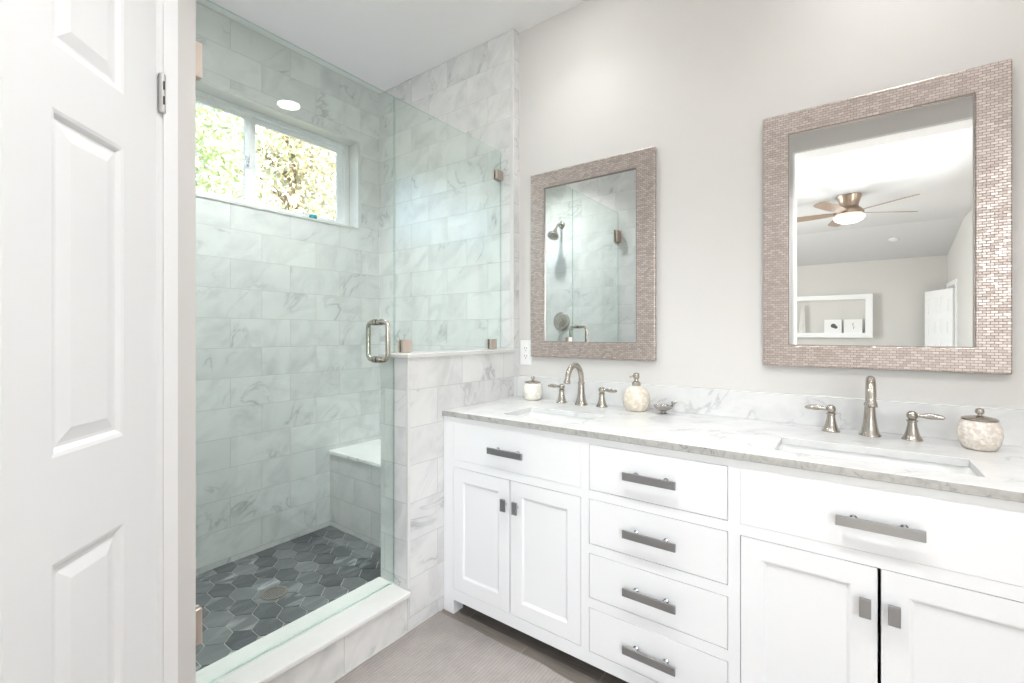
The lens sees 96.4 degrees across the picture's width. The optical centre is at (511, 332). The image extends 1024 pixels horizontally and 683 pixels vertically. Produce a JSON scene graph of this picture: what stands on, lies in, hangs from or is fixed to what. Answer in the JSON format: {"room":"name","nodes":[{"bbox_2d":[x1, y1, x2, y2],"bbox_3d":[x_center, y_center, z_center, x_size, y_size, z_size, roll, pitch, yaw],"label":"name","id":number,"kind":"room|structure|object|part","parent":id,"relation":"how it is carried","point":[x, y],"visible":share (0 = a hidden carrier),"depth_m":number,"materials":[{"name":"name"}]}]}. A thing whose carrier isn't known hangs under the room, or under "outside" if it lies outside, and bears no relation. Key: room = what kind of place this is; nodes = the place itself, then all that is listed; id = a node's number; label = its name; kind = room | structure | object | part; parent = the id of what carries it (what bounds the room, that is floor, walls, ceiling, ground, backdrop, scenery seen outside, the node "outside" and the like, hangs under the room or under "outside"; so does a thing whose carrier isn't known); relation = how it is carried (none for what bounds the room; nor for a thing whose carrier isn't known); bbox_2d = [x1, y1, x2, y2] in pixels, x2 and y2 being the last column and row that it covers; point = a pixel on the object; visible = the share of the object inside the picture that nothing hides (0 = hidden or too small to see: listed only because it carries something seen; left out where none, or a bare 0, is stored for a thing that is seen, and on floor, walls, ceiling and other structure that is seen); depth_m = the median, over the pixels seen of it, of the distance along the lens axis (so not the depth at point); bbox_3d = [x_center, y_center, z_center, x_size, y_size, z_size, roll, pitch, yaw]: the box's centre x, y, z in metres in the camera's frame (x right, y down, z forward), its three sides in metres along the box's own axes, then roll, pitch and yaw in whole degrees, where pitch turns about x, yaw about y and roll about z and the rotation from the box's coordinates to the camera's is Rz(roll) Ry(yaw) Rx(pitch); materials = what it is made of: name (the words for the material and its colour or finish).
{"room":"bathroom","nodes":[
{"label":"bathroom","id":0,"kind":"room"},
{"bbox_2d":[178,0,195,682],"bbox_3d":[-1.040,-0.202,0.956,0.100,2.815,0.625,0,0,36],"label":"wall","id":1,"kind":"structure","parent":0,"point":[186,9],"depth_m":1.16,"materials":[{"name":"white paint"}]},
{"bbox_2d":[0,0,165,682],"bbox_3d":[-0.820,0.177,0.766,0.171,2.033,0.708,0,0,-9],"label":"door","id":2,"kind":"structure","parent":1,"relation":"in","point":[78,77],"depth_m":0.86,"materials":[{"name":"white paint"}]},
{"bbox_2d":[156,0,177,682],"bbox_3d":[-1.049,0.156,0.930,0.118,2.100,0.592,0,0,36],"label":"trim","id":3,"kind":"structure","parent":1,"relation":"attached to","point":[166,10],"depth_m":1.11,"materials":[{"name":"white paint"}]},
{"bbox_2d":[196,1,378,574],"bbox_3d":[-1.433,-0.202,2.495,0.170,2.815,1.584,0,0,36],"label":"wall","id":4,"kind":"structure","parent":0,"point":[285,377],"depth_m":2.53,"materials":[{"name":"tile"}]},
{"bbox_2d":[196,90,348,225],"bbox_3d":[-1.448,-0.948,2.533,0.090,0.548,1.206,0,0,36],"label":"window","id":5,"kind":"structure","parent":4,"relation":"in","point":[251,118],"depth_m":2.60,"materials":[{"name":"white plastic"}]},
{"bbox_3d":[-1.608,-0.946,2.295,0.018,0.500,0.573,0,0,36],"label":"sash","id":6,"kind":"part","parent":5,"relation":"part of","materials":[{"name":"glass"}]},
{"bbox_3d":[-1.289,-0.946,2.765,0.018,0.500,0.583,0,0,36],"label":"sash","id":7,"kind":"part","parent":5,"relation":"part of","materials":[{"name":"glass"}]},
{"bbox_2d":[196,79,359,229],"bbox_3d":[-1.388,-0.948,2.489,0.098,0.572,1.230,0,0,36],"label":"trim","id":8,"kind":"structure","parent":4,"relation":"attached to","point":[203,86],"depth_m":2.70,"materials":[{"name":"stone"}]},
{"bbox_2d":[309,214,316,218],"bbox_3d":[-1.189,-0.691,2.733,0.048,0.033,0.048,0,0,36],"label":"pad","id":9,"kind":"object","parent":8,"relation":"on","point":[314,216],"visible":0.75,"depth_m":2.72,"materials":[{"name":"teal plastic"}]},
{"bbox_2d":[196,0,586,93],"bbox_3d":[0.037,-1.659,1.078,4.219,0.100,2.420,0,0,36],"label":"ceiling","id":10,"kind":"structure","parent":0,"point":[378,45],"depth_m":2.41,"materials":[{"name":"white paint"}]},
{"bbox_2d":[196,526,628,682],"bbox_3d":[0.036,1.241,1.017,3.949,0.130,2.320,0,0,36],"label":"floor","id":11,"kind":"structure","parent":0,"point":[242,623],"depth_m":2.04,"materials":[{"name":"tile"}]},
{"bbox_2d":[260,586,287,599],"bbox_3d":[-1.070,1.173,2.062,0.112,0.004,0.112,0,0,36],"label":"floor drain","id":12,"kind":"object","parent":11,"relation":"on","point":[275,592],"visible":1,"depth_m":2.06,"materials":[{"name":"silver metal"}]},
{"bbox_2d":[269,599,406,682],"bbox_3d":[-0.712,1.131,1.578,0.162,0.150,0.764,0,0,36],"label":"curb","id":13,"kind":"object","parent":11,"relation":"on","point":[340,657],"visible":0.44,"depth_m":1.63,"materials":[{"name":"stone"}]},
{"bbox_2d":[196,577,410,682],"bbox_3d":[-0.708,1.044,1.575,0.200,0.022,0.764,0,0,36],"label":"curb slab","id":14,"kind":"object","parent":13,"relation":"on","point":[265,669],"visible":1,"depth_m":1.55,"materials":[{"name":"stone"}]},
{"bbox_2d":[330,454,380,546],"bbox_3d":[-0.619,0.956,2.654,0.952,0.437,0.362,0,0,36],"label":"shower bench","id":15,"kind":"object","parent":11,"relation":"on","point":[355,487],"visible":0.36,"depth_m":2.63,"materials":[{"name":"stone"}]},
{"bbox_2d":[329,439,380,467],"bbox_3d":[-0.622,0.727,2.650,0.952,0.022,0.372,0,0,36],"label":"seat","id":16,"kind":"object","parent":15,"relation":"on","point":[369,452],"visible":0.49,"depth_m":2.73,"materials":[{"name":"white stone"}]},
{"bbox_2d":[335,611,573,682],"bbox_3d":[0.149,1.201,0.977,1.919,0.008,1.051,0,0,36],"label":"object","id":17,"kind":"object","parent":11,"relation":"on","point":[441,649],"visible":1,"depth_m":1.67,"materials":[{"name":"grey tile"}]},
{"bbox_2d":[444,416,1023,682],"bbox_3d":[0.594,0.783,1.661,1.830,0.846,0.582,0,0,36],"label":"vanity cabinet","id":18,"kind":"object","parent":11,"relation":"on","point":[635,563],"visible":0.99,"depth_m":1.33,"materials":[{"name":"white paint"}]},
{"bbox_3d":[-0.256,1.175,2.001,0.058,0.062,0.058,0,0,36],"label":"leg","id":19,"kind":"part","parent":18,"relation":"part of","materials":[{"name":"white paint"}]},
{"bbox_3d":[-0.125,0.836,1.881,0.299,0.518,0.020,0,0,36],"label":"door","id":20,"kind":"part","parent":18,"relation":"part of","materials":[{"name":"white paint"}]},
{"bbox_3d":[-0.037,0.671,1.775,0.023,0.047,0.008,0,0,36],"label":"knob","id":21,"kind":"part","parent":18,"relation":"part of","materials":[{"name":"silver metal"}]},
{"bbox_3d":[-0.031,0.467,1.764,0.169,0.025,0.007,0,0,36],"label":"handle","id":22,"kind":"part","parent":18,"relation":"part of","materials":[{"name":"silver metal"}]},
{"bbox_3d":[0.008,0.671,1.742,0.023,0.047,0.008,0,0,36],"label":"knob","id":23,"kind":"part","parent":18,"relation":"part of","materials":[{"name":"silver metal"}]},
{"bbox_3d":[0.000,0.464,1.789,0.613,0.158,0.020,0,0,36],"label":"drawer","id":24,"kind":"part","parent":18,"relation":"part of","materials":[{"name":"white paint"}]},
{"bbox_3d":[0.123,0.836,1.698,0.304,0.518,0.020,0,0,36],"label":"door","id":25,"kind":"part","parent":18,"relation":"part of","materials":[{"name":"white paint"}]},
{"bbox_3d":[0.424,1.024,1.428,0.169,0.025,0.007,0,0,36],"label":"handle","id":26,"kind":"part","parent":18,"relation":"part of","materials":[{"name":"silver metal"}]},
{"bbox_3d":[0.424,0.838,1.428,0.169,0.025,0.007,0,0,36],"label":"handle","id":27,"kind":"part","parent":18,"relation":"part of","materials":[{"name":"silver metal"}]},
{"bbox_3d":[0.424,0.651,1.428,0.169,0.025,0.007,0,0,36],"label":"handle","id":28,"kind":"part","parent":18,"relation":"part of","materials":[{"name":"silver metal"}]},
{"bbox_3d":[0.424,0.464,1.428,0.169,0.025,0.007,0,0,36],"label":"handle","id":29,"kind":"part","parent":18,"relation":"part of","materials":[{"name":"silver metal"}]},
{"bbox_3d":[0.450,1.024,1.457,0.440,0.149,0.020,0,0,36],"label":"drawer","id":30,"kind":"part","parent":18,"relation":"part of","materials":[{"name":"white paint"}]},
{"bbox_3d":[0.450,0.838,1.457,0.440,0.150,0.020,0,0,36],"label":"drawer","id":31,"kind":"part","parent":18,"relation":"part of","materials":[{"name":"white paint"}]},
{"bbox_3d":[0.450,0.651,1.457,0.440,0.152,0.020,0,0,36],"label":"drawer","id":32,"kind":"part","parent":18,"relation":"part of","materials":[{"name":"white paint"}]},
{"bbox_3d":[0.450,0.464,1.457,0.440,0.155,0.020,0,0,36],"label":"drawer","id":33,"kind":"part","parent":18,"relation":"part of","materials":[{"name":"white paint"}]},
{"bbox_2d":[442,396,1023,502],"bbox_3d":[0.611,0.349,1.673,1.846,0.022,0.581,0,0,36],"label":"countertop","id":34,"kind":"structure","parent":18,"relation":"on","point":[999,474],"depth_m":1.42,"materials":[{"name":"stone"}]},
{"bbox_2d":[523,376,542,399],"bbox_3d":[0.105,0.278,2.310,0.099,0.119,0.099,0,0,36],"label":"lidded jar","id":35,"kind":"object","parent":34,"relation":"on","point":[532,389],"visible":1,"depth_m":2.27,"materials":[{"name":"ceramic"}]},
{"bbox_3d":[0.105,0.245,2.310,0.080,0.018,0.080,0,0,36],"label":"lid","id":36,"kind":"part","parent":35,"relation":"part of","materials":[{"name":"silver metal"}]},
{"bbox_2d":[518,412,592,423],"bbox_3d":[0.171,0.429,1.884,0.396,0.138,0.243,0,0,36],"label":"sink","id":37,"kind":"object","parent":34,"relation":"in","point":[530,414],"visible":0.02,"depth_m":2.00,"materials":[{"name":"white ceramic"}]},
{"bbox_2d":[548,363,616,407],"bbox_3d":[0.289,0.237,2.094,0.362,0.200,0.180,0,0,36],"label":"faucet","id":38,"kind":"object","parent":34,"relation":"on","point":[581,399],"visible":1,"depth_m":2.12,"materials":[{"name":"silver metal"}]},
{"bbox_3d":[0.220,0.292,2.219,0.102,0.091,0.053,0,0,36],"label":"handle","id":39,"kind":"part","parent":38,"relation":"part of","materials":[{"name":"silver metal"}]},
{"bbox_3d":[0.289,0.237,2.094,0.060,0.200,0.180,0,0,36],"label":"spout","id":40,"kind":"part","parent":38,"relation":"part of","materials":[{"name":"silver metal"}]},
{"bbox_3d":[0.429,0.292,2.065,0.102,0.091,0.053,0,0,36],"label":"handle","id":41,"kind":"part","parent":38,"relation":"part of","materials":[{"name":"silver metal"}]},
{"bbox_2d":[623,373,649,411],"bbox_3d":[0.539,0.256,1.982,0.115,0.163,0.115,0,0,36],"label":"soap dispenser","id":42,"kind":"object","parent":34,"relation":"on","point":[636,398],"visible":1,"depth_m":1.94,"materials":[{"name":"beige stone"}]},
{"bbox_2d":[623,386,649,411],"bbox_3d":[0.539,0.283,1.982,0.115,0.108,0.115,0,0,36],"label":"bottle","id":43,"kind":"object","parent":42,"relation":"attached to","point":[635,398],"depth_m":1.94,"materials":[{"name":"ceramic"}]},
{"bbox_2d":[653,401,676,413],"bbox_3d":[0.630,0.309,1.902,0.084,0.056,0.084,0,0,-9],"label":"dish","id":44,"kind":"object","parent":34,"relation":"on","point":[663,408],"visible":1,"depth_m":1.89,"materials":[{"name":"silver metal"}]},
{"bbox_2d":[805,376,944,441],"bbox_3d":[1.141,0.237,1.455,0.362,0.200,0.180,0,0,36],"label":"faucet","id":45,"kind":"object","parent":34,"relation":"on","point":[869,428],"visible":1,"depth_m":1.48,"materials":[{"name":"silver metal"}]},
{"bbox_3d":[1.072,0.292,1.580,0.102,0.091,0.053,0,0,36],"label":"handle","id":46,"kind":"part","parent":45,"relation":"part of","materials":[{"name":"silver metal"}]},
{"bbox_3d":[1.141,0.237,1.455,0.060,0.200,0.180,0,0,36],"label":"spout","id":47,"kind":"part","parent":45,"relation":"part of","materials":[{"name":"silver metal"}]},
{"bbox_3d":[1.281,0.292,1.426,0.102,0.091,0.053,0,0,36],"label":"handle","id":48,"kind":"part","parent":45,"relation":"part of","materials":[{"name":"silver metal"}]},
{"bbox_2d":[779,444,975,475],"bbox_3d":[0.992,0.429,1.276,0.467,0.138,0.217,0,0,36],"label":"sink","id":49,"kind":"object","parent":34,"relation":"in","point":[807,450],"visible":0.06,"depth_m":1.33,"materials":[{"name":"white ceramic"}]},
{"bbox_2d":[956,408,1003,451],"bbox_3d":[1.353,0.278,1.323,0.097,0.120,0.097,0,0,36],"label":"lidded jar","id":50,"kind":"object","parent":34,"relation":"on","point":[978,432],"visible":1,"depth_m":1.29,"materials":[{"name":"stone"}]},
{"bbox_3d":[1.353,0.244,1.323,0.079,0.018,0.079,0,0,36],"label":"lid","id":51,"kind":"part","parent":50,"relation":"part of","materials":[{"name":"silver metal"}]},
{"bbox_3d":[1.353,0.227,1.323,0.021,0.019,0.021,0,0,36],"label":"knob","id":52,"kind":"part","parent":50,"relation":"part of","materials":[{"name":"silver metal"}]},
{"bbox_3d":[0.777,0.836,1.216,0.303,0.518,0.020,0,0,36],"label":"door","id":53,"kind":"part","parent":18,"relation":"part of","materials":[{"name":"white paint"}]},
{"bbox_3d":[0.860,0.671,1.114,0.023,0.047,0.008,0,0,36],"label":"knob","id":54,"kind":"part","parent":18,"relation":"part of","materials":[{"name":"silver metal"}]},
{"bbox_3d":[0.878,0.467,1.094,0.169,0.025,0.007,0,0,36],"label":"handle","id":55,"kind":"part","parent":18,"relation":"part of","materials":[{"name":"silver metal"}]},
{"bbox_3d":[0.900,0.464,1.125,0.612,0.158,0.020,0,0,36],"label":"drawer","id":56,"kind":"part","parent":18,"relation":"part of","materials":[{"name":"white paint"}]},
{"bbox_3d":[0.904,0.671,1.081,0.023,0.047,0.008,0,0,36],"label":"knob","id":57,"kind":"part","parent":18,"relation":"part of","materials":[{"name":"silver metal"}]},
{"bbox_3d":[1.026,0.836,1.033,0.299,0.518,0.020,0,0,36],"label":"door","id":58,"kind":"part","parent":18,"relation":"part of","materials":[{"name":"white paint"}]},
{"bbox_2d":[381,352,513,630],"bbox_3d":[-0.273,0.655,2.176,0.172,1.102,0.719,0,0,36],"label":"wall","id":59,"kind":"structure","parent":0,"point":[437,384],"depth_m":1.92,"materials":[{"name":"stone"}]},
{"bbox_2d":[331,609,441,682],"bbox_3d":[-0.588,1.202,1.605,0.004,0.007,0.953,0,0,36],"label":"baseboard","id":60,"kind":"structure","parent":59,"relation":"attached to","point":[334,681],"depth_m":1.73,"materials":[{"name":"stone"}]},
{"bbox_2d":[406,358,409,589],"bbox_3d":[-0.418,0.569,1.842,0.012,0.930,0.014,0,0,36],"label":"trim","id":61,"kind":"structure","parent":59,"relation":"attached to","point":[407,360],"depth_m":1.84,"materials":[{"name":"stone"}]},
{"bbox_2d":[378,348,514,357],"bbox_3d":[-0.276,0.094,2.171,0.190,0.018,0.729,0,0,36],"label":"trim","id":62,"kind":"structure","parent":59,"relation":"on","point":[433,353],"depth_m":2.05,"materials":[{"name":"stone"}]},
{"bbox_2d":[394,169,502,352],"bbox_3d":[-0.272,-0.444,2.178,0.033,1.057,0.717,0,0,36],"label":"glass panel","id":63,"kind":"object","parent":62,"relation":"on","point":[404,346],"visible":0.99,"depth_m":2.38,"materials":[{"name":"glass"}]},
{"bbox_2d":[379,29,518,438],"bbox_3d":[-0.467,-0.202,2.860,1.293,2.815,0.150,0,0,36],"label":"wall","id":64,"kind":"structure","parent":0,"point":[444,220],"depth_m":2.70,"materials":[{"name":"tile"}]},
{"bbox_2d":[510,27,513,348],"bbox_3d":[0.000,-0.762,2.418,0.025,1.694,0.006,0,0,36],"label":"trim","id":65,"kind":"structure","parent":64,"relation":"attached to","point":[511,29],"depth_m":2.41,"materials":[{"name":"stone"}]},
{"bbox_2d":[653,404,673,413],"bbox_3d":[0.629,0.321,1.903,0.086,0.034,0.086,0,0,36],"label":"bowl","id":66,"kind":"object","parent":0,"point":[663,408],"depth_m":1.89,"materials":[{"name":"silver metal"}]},
{"bbox_2d":[519,0,1023,408],"bbox_3d":[1.246,-0.202,1.628,2.926,2.815,0.100,0,0,36],"label":"wall","id":67,"kind":"structure","parent":0,"point":[697,82],"depth_m":1.87,"materials":[{"name":"white paint"}]},
{"bbox_2d":[521,340,531,364],"bbox_3d":[0.075,0.106,2.424,0.072,0.128,0.008,0,0,36],"label":"power outlet","id":68,"kind":"object","parent":67,"relation":"attached to","point":[526,358],"visible":0.97,"depth_m":2.42,"materials":[{"name":"white plastic"}]},
{"bbox_2d":[531,146,655,360],"bbox_3d":[0.366,-0.346,2.199,0.654,0.940,0.024,0,0,36],"label":"wall mirror","id":69,"kind":"object","parent":67,"relation":"attached to","point":[593,223],"visible":1,"depth_m":2.17,"materials":[{"name":"beige tile"}]},
{"bbox_2d":[545,169,635,341],"bbox_3d":[0.367,-0.346,2.204,0.491,0.787,0.009,0,0,36],"label":"mirror glass","id":70,"kind":"object","parent":69,"relation":"attached to","point":[590,219],"depth_m":2.19,"materials":[{"name":"white"}]},
{"bbox_2d":[518,375,1023,446],"bbox_3d":[0.777,0.283,1.899,1.846,0.109,0.020,0,0,36],"label":"backsplash","id":71,"kind":"structure","parent":67,"relation":"attached to","point":[891,417],"depth_m":1.70,"materials":[{"name":"stone"}]},
{"bbox_2d":[763,59,1011,373],"bbox_3d":[1.230,-0.346,1.562,0.655,0.940,0.024,0,0,36],"label":"wall mirror","id":72,"kind":"object","parent":67,"relation":"attached to","point":[887,213],"visible":1,"depth_m":1.53,"materials":[{"name":"beige tile"}]},
{"bbox_2d":[789,95,972,346],"bbox_3d":[1.234,-0.346,1.565,0.495,0.787,0.009,0,0,36],"label":"mirror glass","id":73,"kind":"object","parent":72,"relation":"attached to","point":[881,199],"depth_m":1.54,"materials":[{"name":"white"}]},
{"label":"outside","id":74,"kind":"structure","parent":0,"visible":0},
{"bbox_3d":[-6.144,1.406,7.634,13.051,0.100,23.000,0,0,36],"label":"ground","id":75,"kind":"structure","parent":74,"visible":0},
{"bbox_2d":[196,102,305,204],"bbox_3d":[-3.021,-0.930,3.685,2.199,4.585,2.367,0,0,10],"label":"tree","id":76,"kind":"object","parent":75,"relation":"on","point":[204,129],"visible":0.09,"depth_m":3.99,"materials":[{"name":"green plant"}]},
{"bbox_2d":[196,102,335,219],"bbox_3d":[-3.486,-1.474,7.137,2.371,5.668,3.356,0,0,41],"label":"tree","id":77,"kind":"object","parent":75,"relation":"on","point":[295,193],"visible":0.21,"depth_m":6.93,"materials":[{"name":"green plant"}]},
{"bbox_2d":[201,124,335,217],"bbox_3d":[-5.537,-2.507,11.818,3.184,7.732,4.792,0,0,19],"label":"tree","id":78,"kind":"object","parent":75,"relation":"on","point":[239,146],"visible":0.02,"depth_m":11.04,"materials":[{"name":"green plant"}]},
{"bbox_3d":[-1.304,-0.202,1.531,1.182,2.815,0.014,0,0,36],"label":"wall","id":79,"kind":"structure","parent":0,"visible":0},
{"bbox_2d":[196,41,393,682],"bbox_3d":[-0.714,0.030,1.578,0.143,2.005,0.762,0,0,36],"label":"shower door","id":80,"kind":"structure","parent":79,"relation":"attached to","point":[375,359],"depth_m":1.58,"materials":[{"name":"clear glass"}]},
{"bbox_3d":[-0.534,0.033,1.822,0.143,0.175,0.026,0,0,36],"label":"handle","id":81,"kind":"part","parent":80,"relation":"part of","materials":[{"name":"silver metal"}]}
]}

